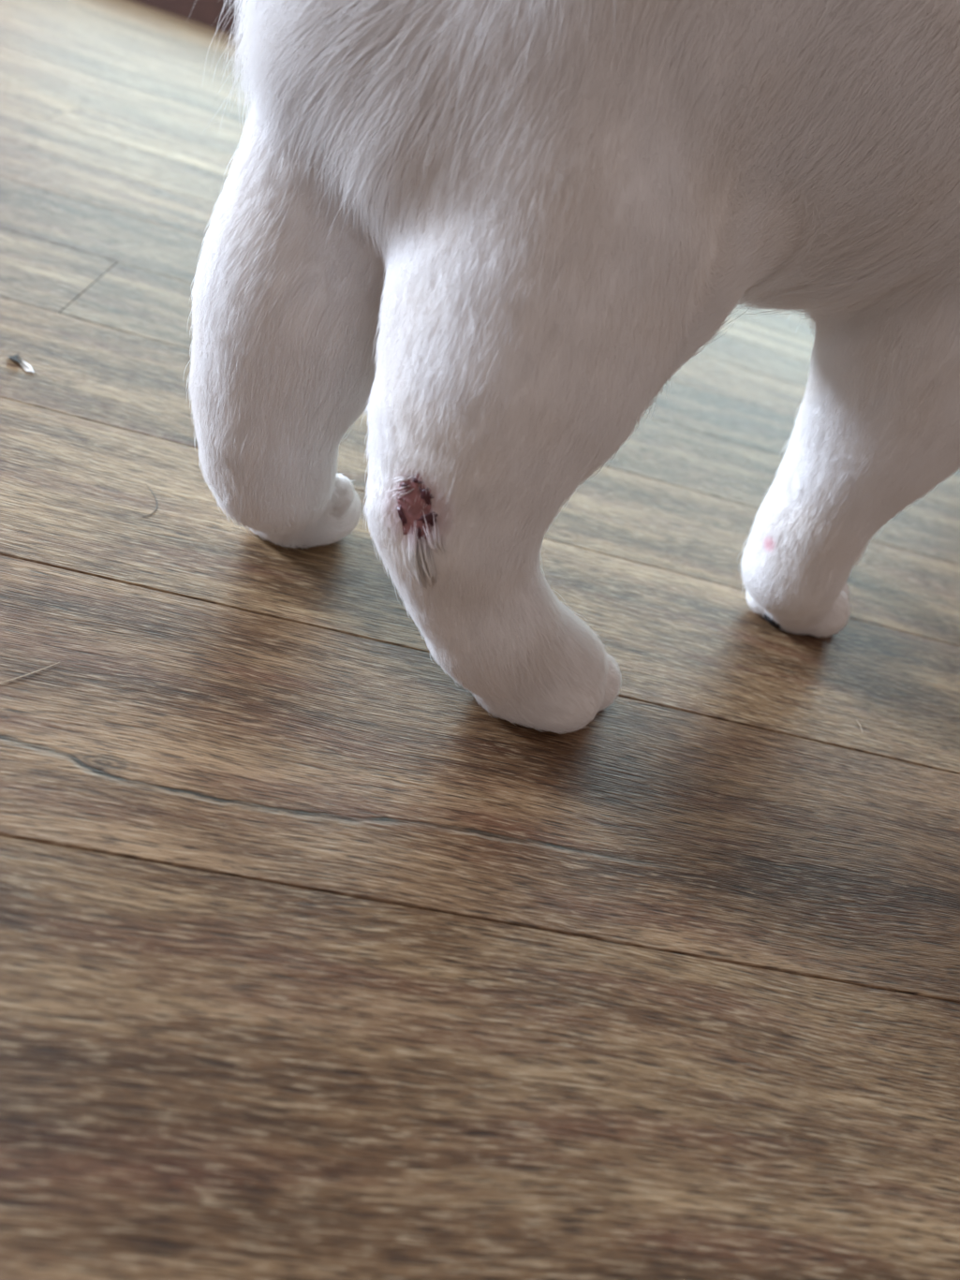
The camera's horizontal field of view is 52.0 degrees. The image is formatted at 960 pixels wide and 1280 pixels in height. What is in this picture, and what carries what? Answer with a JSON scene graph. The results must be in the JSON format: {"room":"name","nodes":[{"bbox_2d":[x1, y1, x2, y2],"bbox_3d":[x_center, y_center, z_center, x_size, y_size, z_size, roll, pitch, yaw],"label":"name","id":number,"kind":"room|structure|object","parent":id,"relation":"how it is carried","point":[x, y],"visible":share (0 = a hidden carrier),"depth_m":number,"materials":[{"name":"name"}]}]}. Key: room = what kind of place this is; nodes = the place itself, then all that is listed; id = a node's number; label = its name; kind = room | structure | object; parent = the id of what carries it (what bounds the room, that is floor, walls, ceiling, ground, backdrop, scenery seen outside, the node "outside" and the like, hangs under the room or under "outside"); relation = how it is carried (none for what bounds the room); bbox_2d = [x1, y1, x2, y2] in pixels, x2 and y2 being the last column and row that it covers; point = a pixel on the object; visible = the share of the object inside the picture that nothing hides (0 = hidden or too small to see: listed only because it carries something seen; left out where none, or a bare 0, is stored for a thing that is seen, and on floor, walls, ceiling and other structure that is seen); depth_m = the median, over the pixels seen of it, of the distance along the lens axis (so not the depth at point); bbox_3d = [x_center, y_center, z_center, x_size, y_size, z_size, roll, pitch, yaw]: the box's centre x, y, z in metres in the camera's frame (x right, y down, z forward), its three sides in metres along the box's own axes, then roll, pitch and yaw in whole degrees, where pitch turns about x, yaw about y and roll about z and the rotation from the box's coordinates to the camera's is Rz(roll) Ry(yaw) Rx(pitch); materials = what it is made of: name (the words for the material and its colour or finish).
{"room":"room in home","nodes":[
{"label":"room in home","id":0,"kind":"room"},
{"bbox_2d":[0,0,959,1279],"bbox_3d":[-0.195,-0.402,0.995,5.350,0.040,3.938,13,31,-12],"label":"floor","id":1,"kind":"structure","parent":0,"point":[318,961],"depth_m":0.32,"materials":[{"name":"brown wood"}]},
{"bbox_2d":[7,353,34,372],"bbox_3d":[-0.243,-0.147,0.520,0.010,0.003,0.025,-16,46,-45],"label":"tuft","id":2,"kind":"object","parent":1,"relation":"on","point":[13,358],"visible":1,"depth_m":0.52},
{"bbox_2d":[0,662,58,683],"bbox_3d":[-0.149,0.011,0.326,0.001,0.001,0.024,34,33,21],"label":"hair","id":3,"kind":"object","parent":1,"relation":"on","point":[58,662],"visible":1,"depth_m":0.33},
{"bbox_2d":[143,483,157,516],"bbox_3d":[-0.149,-0.063,0.444,0.006,0.001,0.033,7,33,-21],"label":"hair","id":4,"kind":"object","parent":1,"relation":"on","point":[145,483],"visible":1,"depth_m":0.44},
{"bbox_2d":[183,0,959,734],"bbox_3d":[0.180,-0.237,0.407,0.536,0.515,0.198,-6,39,-36],"label":"cat","id":5,"kind":"object","parent":1,"relation":"on","point":[493,231],"visible":1,"depth_m":0.31},
{"bbox_3d":[0.071,-2.461,2.021,5.350,2.400,0.100,13,31,-12],"label":"wall","id":6,"kind":"structure","parent":0,"visible":0},
{"bbox_2d":[132,0,250,36],"bbox_3d":[-0.220,-1.538,2.536,5.284,0.210,0.016,13,31,-12],"label":"baseboard","id":7,"kind":"structure","parent":6,"relation":"attached to","point":[204,12],"depth_m":2.47,"materials":[{"name":"brown wood"}]}
]}

